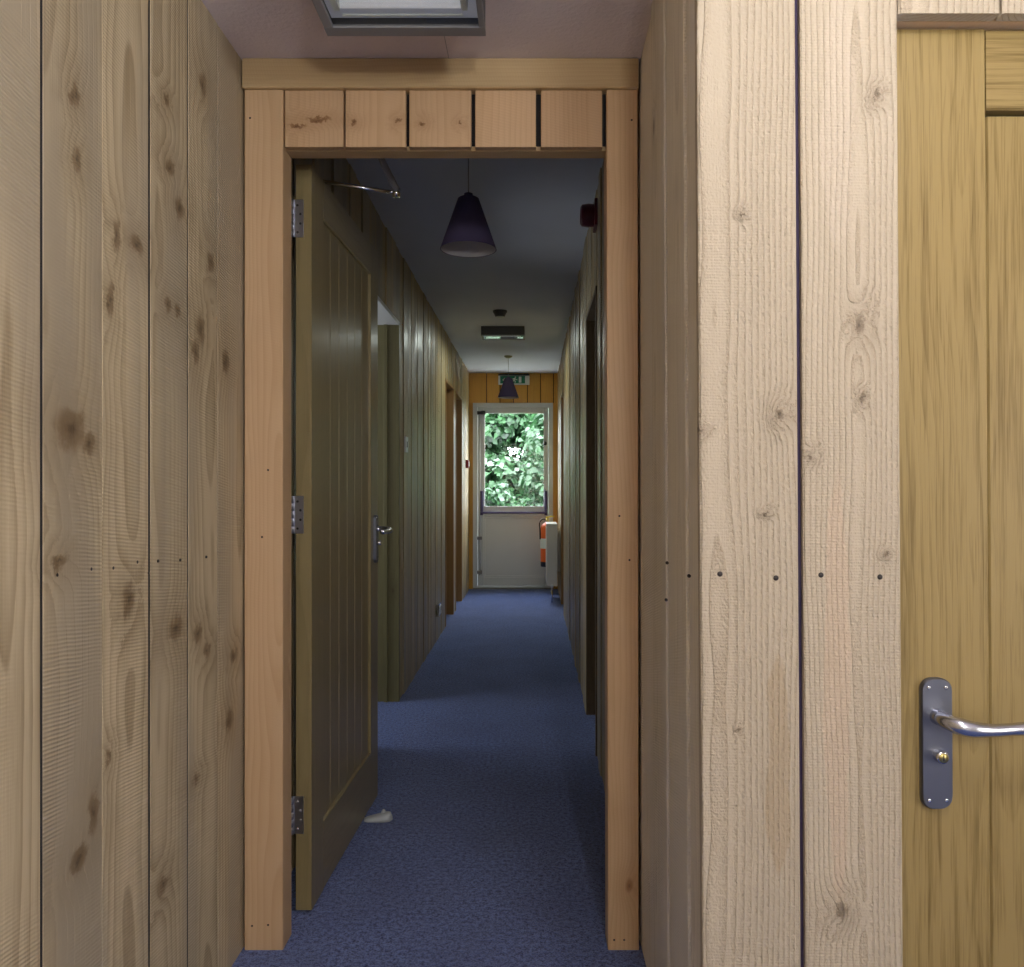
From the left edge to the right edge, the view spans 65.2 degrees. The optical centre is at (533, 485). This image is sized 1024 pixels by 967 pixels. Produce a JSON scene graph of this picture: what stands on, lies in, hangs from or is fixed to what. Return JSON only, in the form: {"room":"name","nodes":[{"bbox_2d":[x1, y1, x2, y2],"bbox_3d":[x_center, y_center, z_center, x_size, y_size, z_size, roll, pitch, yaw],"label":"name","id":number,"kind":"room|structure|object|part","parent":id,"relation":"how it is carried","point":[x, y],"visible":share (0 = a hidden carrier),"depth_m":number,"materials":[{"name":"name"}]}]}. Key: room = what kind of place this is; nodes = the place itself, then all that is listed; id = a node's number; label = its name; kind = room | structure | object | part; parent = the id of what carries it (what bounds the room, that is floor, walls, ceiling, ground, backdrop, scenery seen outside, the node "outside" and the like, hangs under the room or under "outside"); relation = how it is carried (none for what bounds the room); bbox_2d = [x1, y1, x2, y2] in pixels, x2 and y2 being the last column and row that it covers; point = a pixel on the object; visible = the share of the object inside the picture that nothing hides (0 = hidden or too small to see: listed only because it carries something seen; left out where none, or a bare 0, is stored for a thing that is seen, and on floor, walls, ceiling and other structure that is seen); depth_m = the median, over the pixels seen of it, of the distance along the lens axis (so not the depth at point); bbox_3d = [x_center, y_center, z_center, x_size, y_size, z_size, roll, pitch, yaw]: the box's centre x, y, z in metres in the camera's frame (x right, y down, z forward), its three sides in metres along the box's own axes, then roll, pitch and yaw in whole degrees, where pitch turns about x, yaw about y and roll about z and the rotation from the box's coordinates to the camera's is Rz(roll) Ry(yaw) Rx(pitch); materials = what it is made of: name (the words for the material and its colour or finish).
{"room":"corridor","nodes":[
{"label":"corridor","id":0,"kind":"room"},
{"bbox_2d":[0,0,468,966],"bbox_3d":[-0.778,-0.057,3.530,0.100,2.445,11.060,0,0,0],"label":"wall","id":1,"kind":"structure","parent":0,"point":[122,122],"depth_m":1.47,"materials":[{"name":"beige wood"}]},
{"bbox_2d":[378,296,399,701],"bbox_3d":[-0.791,0.138,3.950,0.124,2.057,0.800,0,0,0],"label":"lining","id":2,"kind":"object","parent":1,"relation":"attached to","point":[388,324],"visible":0.38,"depth_m":4.33,"materials":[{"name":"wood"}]},
{"bbox_2d":[404,437,407,452],"bbox_3d":[-0.719,-0.234,4.520,0.016,0.086,0.086,0,0,0],"label":"light switch","id":3,"kind":"object","parent":1,"relation":"attached to","point":[405,438],"visible":1,"depth_m":4.50,"materials":[{"name":"white paint"}]},
{"bbox_2d":[436,602,440,616],"bbox_3d":[-0.716,0.929,6.030,0.022,0.090,0.148,0,0,0],"label":"power socket","id":4,"kind":"object","parent":1,"relation":"attached to","point":[438,606],"visible":1,"depth_m":5.96,"materials":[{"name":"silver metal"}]},
{"bbox_2d":[445,378,453,626],"bbox_3d":[-0.791,0.138,6.950,0.124,2.057,0.660,0,0,0],"label":"lining","id":5,"kind":"object","parent":1,"relation":"attached to","point":[449,390],"visible":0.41,"depth_m":7.25,"materials":[{"name":"brown wood"}]},
{"bbox_2d":[455,391,461,610],"bbox_3d":[-0.791,0.138,7.795,0.124,2.057,0.650,0,0,0],"label":"lining","id":6,"kind":"object","parent":1,"relation":"attached to","point":[458,400],"visible":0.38,"depth_m":8.10,"materials":[{"name":"brown wood"}]},
{"bbox_2d":[201,0,651,63],"bbox_3d":[0.750,-1.100,-0.007,3.300,0.061,4.185,0,0,0],"label":"ceiling","id":7,"kind":"structure","parent":0,"point":[254,28],"depth_m":1.91,"materials":[{"name":"white paint"}]},
{"bbox_2d":[312,0,485,35],"bbox_3d":[-0.281,-1.032,1.670,0.350,0.075,0.202,0,0,0],"label":"ceiling light","id":8,"kind":"object","parent":7,"relation":"attached to","point":[338,17],"visible":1,"depth_m":1.74,"materials":[{"name":"grey metal"}]},
{"bbox_2d":[232,589,645,966],"bbox_3d":[0.700,1.206,3.600,3.400,0.080,11.400,0,0,0],"label":"floor","id":9,"kind":"structure","parent":0,"point":[491,853],"depth_m":2.76,"materials":[{"name":"blue carpet"}]},
{"bbox_2d":[245,90,290,949],"bbox_3d":[-0.679,0.086,2.046,0.097,2.161,0.074,0,0,0],"label":"door frame","id":10,"kind":"structure","parent":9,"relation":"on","point":[267,161],"depth_m":2.01,"materials":[{"name":"brown wood"}]},
{"bbox_2d":[242,58,638,94],"bbox_3d":[-0.234,-1.033,2.041,0.990,0.074,0.085,0,0,0],"label":"beam","id":11,"kind":"structure","parent":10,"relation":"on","point":[538,75],"depth_m":2.00,"materials":[{"name":"brown wood"}]},
{"bbox_2d":[364,809,392,822],"bbox_3d":[-0.543,1.149,2.792,0.098,0.035,0.046,0,0,-3],"label":"door stop","id":12,"kind":"object","parent":9,"relation":"on","point":[384,816],"visible":1,"depth_m":2.78,"materials":[{"name":"grey rubber"}]},
{"bbox_2d":[604,90,638,949],"bbox_3d":[0.223,0.086,2.046,0.082,2.161,0.074,0,0,0],"label":"door frame","id":13,"kind":"structure","parent":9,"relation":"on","point":[621,154],"depth_m":2.01,"materials":[{"name":"brown wood"}]},
{"bbox_2d":[346,158,603,372],"bbox_3d":[-0.200,-1.309,5.660,1.400,0.060,7.280,0,0,0],"label":"ceiling","id":14,"kind":"structure","parent":0,"point":[531,206],"depth_m":4.20,"materials":[{"name":"paint"}]},
{"bbox_2d":[440,158,496,257],"bbox_3d":[-0.241,-1.074,2.940,0.207,0.410,0.207,0,0,0],"label":"pendant lamp","id":15,"kind":"object","parent":14,"relation":"hanging from","point":[468,234],"visible":0.87,"depth_m":2.89,"materials":[{"name":"purple plastic"}]},
{"bbox_3d":[-0.241,-0.972,2.940,0.207,0.205,0.207,0,0,0],"label":"lamp shade","id":16,"kind":"part","parent":15,"relation":"part of","materials":[{"name":"purple fabric"}]},
{"bbox_3d":[-0.241,-1.161,2.940,0.004,0.215,0.004,0,0,0],"label":"cord","id":17,"kind":"part","parent":15,"relation":"part of","materials":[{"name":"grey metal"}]},
{"bbox_2d":[493,309,506,317],"bbox_3d":[-0.248,-1.254,5.840,0.104,0.051,0.104,0,0,0],"label":"smoke detector","id":18,"kind":"object","parent":14,"relation":"attached to","point":[499,313],"visible":1,"depth_m":5.81,"materials":[{"name":"grey plastic"}]},
{"bbox_2d":[481,326,524,339],"bbox_3d":[-0.250,-1.242,6.500,0.350,0.075,0.202,0,0,0],"label":"ceiling light","id":19,"kind":"object","parent":14,"relation":"attached to","point":[487,332],"visible":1,"depth_m":6.40,"materials":[{"name":"grey"}]},
{"bbox_2d":[498,355,518,398],"bbox_3d":[-0.253,-1.074,7.870,0.207,0.410,0.207,0,0,0],"label":"pendant lamp","id":20,"kind":"object","parent":14,"relation":"hanging from","point":[508,390],"visible":1,"depth_m":7.82,"materials":[{"name":"purple"}]},
{"bbox_3d":[-0.253,-0.972,7.870,0.207,0.205,0.207,0,0,0],"label":"lamp shade","id":21,"kind":"part","parent":20,"relation":"part of","materials":[{"name":"purple fabric"}]},
{"bbox_2d":[469,373,557,588],"bbox_3d":[-0.232,-0.057,9.140,1.193,2.445,0.160,0,0,0],"label":"wall","id":22,"kind":"structure","parent":0,"point":[483,387],"depth_m":9.06,"materials":[{"name":"orange wood"}]},
{"bbox_2d":[473,403,552,588],"bbox_3d":[-0.238,0.113,9.075,0.906,2.106,0.150,0,0,0],"label":"door","id":23,"kind":"structure","parent":22,"relation":"in","point":[506,541],"depth_m":9.06,"materials":[{"name":"white plastic"}]},
{"bbox_3d":[-0.609,0.091,9.048,0.018,1.835,0.018,0,0,0],"label":"bolt rod","id":24,"kind":"part","parent":23,"relation":"part of","materials":[{"name":"white plastic"}]},
{"bbox_3d":[-0.224,0.691,9.089,0.685,0.680,0.042,0,0,0],"label":"panel","id":25,"kind":"part","parent":23,"relation":"part of","materials":[{"name":"white plastic"}]},
{"bbox_2d":[498,374,528,384],"bbox_3d":[-0.227,-1.203,9.031,0.351,0.118,0.051,0,0,0],"label":"exit sign","id":26,"kind":"object","parent":22,"relation":"attached to","point":[518,379],"visible":0.82,"depth_m":9.01,"materials":[{"name":"white"}]},
{"bbox_3d":[-0.240,-1.198,9.008,0.279,0.084,0.003,0,0,0],"label":"sign panel","id":27,"kind":"part","parent":26,"relation":"part of","materials":[{"name":"green plastic"}]},
{"bbox_2d":[558,0,699,966],"bbox_3d":[0.316,-0.057,5.180,0.111,2.445,7.760,0,0,0],"label":"wall","id":28,"kind":"structure","parent":0,"point":[668,646],"depth_m":1.67,"materials":[{"name":"beige wood"}]},
{"bbox_2d":[285,91,605,149],"bbox_3d":[-0.223,-0.924,2.025,0.817,0.142,0.023,0,0,0],"label":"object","id":29,"kind":"structure","parent":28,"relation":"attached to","point":[314,120],"depth_m":2.01,"materials":[{"name":"brown wood"}]},
{"bbox_2d":[539,515,553,566],"bbox_3d":[0.160,0.603,8.773,0.188,0.560,0.155,0,0,32],"label":"fire extinguisher","id":30,"kind":"object","parent":28,"relation":"attached to","point":[542,531],"visible":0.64,"depth_m":8.73,"materials":[{"name":"red metal"}]},
{"bbox_2d":[546,522,559,602],"bbox_3d":[0.195,0.773,8.234,0.141,0.785,0.508,0,0,0],"label":"radiator","id":31,"kind":"object","parent":28,"relation":"attached to","point":[552,534],"visible":1,"depth_m":8.01,"materials":[{"name":"beige metal"}]},
{"bbox_2d":[546,522,556,524],"bbox_3d":[0.180,0.388,8.250,0.110,0.013,0.476,0,0,0],"label":"grille","id":32,"kind":"object","parent":31,"relation":"attached to","point":[547,523],"depth_m":8.13,"materials":[{"name":"white metal"}]},
{"bbox_3d":[0.180,0.696,8.016,0.110,0.610,0.008,0,0,0],"label":"casing","id":33,"kind":"part","parent":31,"relation":"part of","materials":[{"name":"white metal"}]},
{"bbox_2d":[561,387,563,614],"bbox_3d":[0.328,0.138,7.550,0.124,2.057,0.700,0,0,0],"label":"lining","id":34,"kind":"object","parent":28,"relation":"attached to","point":[562,394],"visible":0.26,"depth_m":7.88,"materials":[{"name":"brown wood"}]},
{"bbox_2d":[580,198,597,232],"bbox_3d":[0.230,-1.139,3.370,0.068,0.110,0.110,0,0,0],"label":"fire alarm","id":35,"kind":"object","parent":28,"relation":"attached to","point":[588,212],"visible":1,"depth_m":3.33,"materials":[{"name":"red plastic"}]},
{"bbox_2d":[586,286,596,755],"bbox_3d":[0.328,0.151,3.775,0.124,2.030,0.650,0,0,0],"label":"door frame","id":36,"kind":"structure","parent":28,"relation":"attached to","point":[591,318],"depth_m":4.08,"materials":[{"name":"brown wood"}]},
{"bbox_2d":[695,0,1023,966],"bbox_3d":[1.250,0.048,1.331,1.983,2.236,0.111,0,0,0],"label":"wall","id":37,"kind":"structure","parent":0,"point":[796,147],"depth_m":1.28,"materials":[{"name":"beige wood"}]},
{"bbox_2d":[897,29,1023,966],"bbox_3d":[0.996,0.204,1.300,0.816,1.911,0.111,0,0,0],"label":"door","id":38,"kind":"structure","parent":37,"relation":"in","point":[960,92],"depth_m":1.31,"materials":[{"name":"brown wood"}]},
{"bbox_3d":[0.658,0.421,1.310,0.051,0.214,0.010,0,0,0],"label":"handle plate","id":39,"kind":"part","parent":38,"relation":"part of","materials":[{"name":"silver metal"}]},
{"bbox_3d":[0.721,0.379,1.275,0.151,0.032,0.062,0,0,0],"label":"lever","id":40,"kind":"part","parent":38,"relation":"part of","materials":[{"name":"silver metal"}]},
{"bbox_3d":[0.998,-0.685,1.335,0.510,0.132,0.040,0,0,0],"label":"rail","id":41,"kind":"part","parent":38,"relation":"part of","materials":[{"name":"brown wood"}]},
{"bbox_3d":[1.002,0.171,1.339,0.521,1.590,0.026,0,0,0],"label":"panel","id":42,"kind":"part","parent":38,"relation":"part of","materials":[{"name":"brown wood"}]},
{"bbox_3d":[-0.235,-0.056,2.120,1.190,2.445,0.100,0,0,0],"label":"wall partition","id":43,"kind":"structure","parent":0,"visible":0},
{"bbox_2d":[291,158,399,909],"bbox_3d":[-0.520,0.116,2.578,0.274,2.080,0.831,0,0,1],"label":"oak door","id":44,"kind":"structure","parent":43,"relation":"in","point":[334,507],"depth_m":2.41,"materials":[{"name":"brown wood"}]},
{"bbox_3d":[-0.618,0.099,2.588,0.026,1.729,0.589,0,0,1],"label":"panel","id":45,"kind":"part","parent":44,"relation":"part of","materials":[{"name":"brown wood"}]},
{"bbox_3d":[-0.618,1.058,2.588,0.044,0.196,0.589,0,0,1],"label":"rail","id":46,"kind":"part","parent":44,"relation":"part of","materials":[{"name":"brown wood"}]},
{"bbox_3d":[-0.618,-0.820,2.588,0.044,0.113,0.589,0,0,1],"label":"rail","id":47,"kind":"part","parent":44,"relation":"part of","materials":[{"name":"brown wood"}]},
{"bbox_3d":[-0.506,-0.866,2.321,0.234,0.043,0.024,0,0,-8],"label":"closer arm","id":48,"kind":"part","parent":44,"relation":"part of","materials":[{"name":"silver metal"}]},
{"bbox_3d":[-0.581,0.194,2.941,0.010,0.176,0.042,0,0,1],"label":"handle plate","id":49,"kind":"part","parent":44,"relation":"part of","materials":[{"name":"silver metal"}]},
{"bbox_3d":[-0.547,0.160,2.888,0.062,0.027,0.124,0,0,1],"label":"lever","id":50,"kind":"part","parent":44,"relation":"part of","materials":[{"name":"silver metal"}]},
{"bbox_2d":[286,147,605,157],"bbox_3d":[-0.222,-0.881,2.060,0.819,0.056,0.047,0,0,0],"label":"lintel","id":51,"kind":"object","parent":43,"relation":"attached to","point":[538,153],"visible":0.27,"depth_m":2.05,"materials":[{"name":"brown wood"}]},
{"label":"outside","id":52,"kind":"structure","parent":0,"visible":0},
{"bbox_3d":[0.000,1.416,24.660,28.000,0.100,30.680,0,0,0],"label":"ground","id":53,"kind":"structure","parent":52,"visible":0},
{"bbox_2d":[485,483,524,505],"bbox_3d":[-0.757,0.684,11.102,1.578,1.600,1.011,0,0,-16],"label":"shrub","id":54,"kind":"object","parent":53,"relation":"on","point":[504,498],"visible":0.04,"depth_m":11.05,"materials":[{"name":"green plant"}]},
{"bbox_2d":[485,414,542,505],"bbox_3d":[-0.312,-0.565,13.937,4.518,4.042,2.078,0,0,0],"label":"leafy shrub","id":55,"kind":"object","parent":53,"relation":"on","point":[502,431],"visible":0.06,"depth_m":13.39,"materials":[{"name":"green plant"}]},
{"bbox_2d":[516,414,543,505],"bbox_3d":[0.581,-0.070,12.232,1.898,2.927,1.416,0,0,10],"label":"flowering shrub","id":56,"kind":"object","parent":53,"relation":"on","point":[536,497],"visible":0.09,"depth_m":12.00,"materials":[{"name":"green plant"}]}
]}

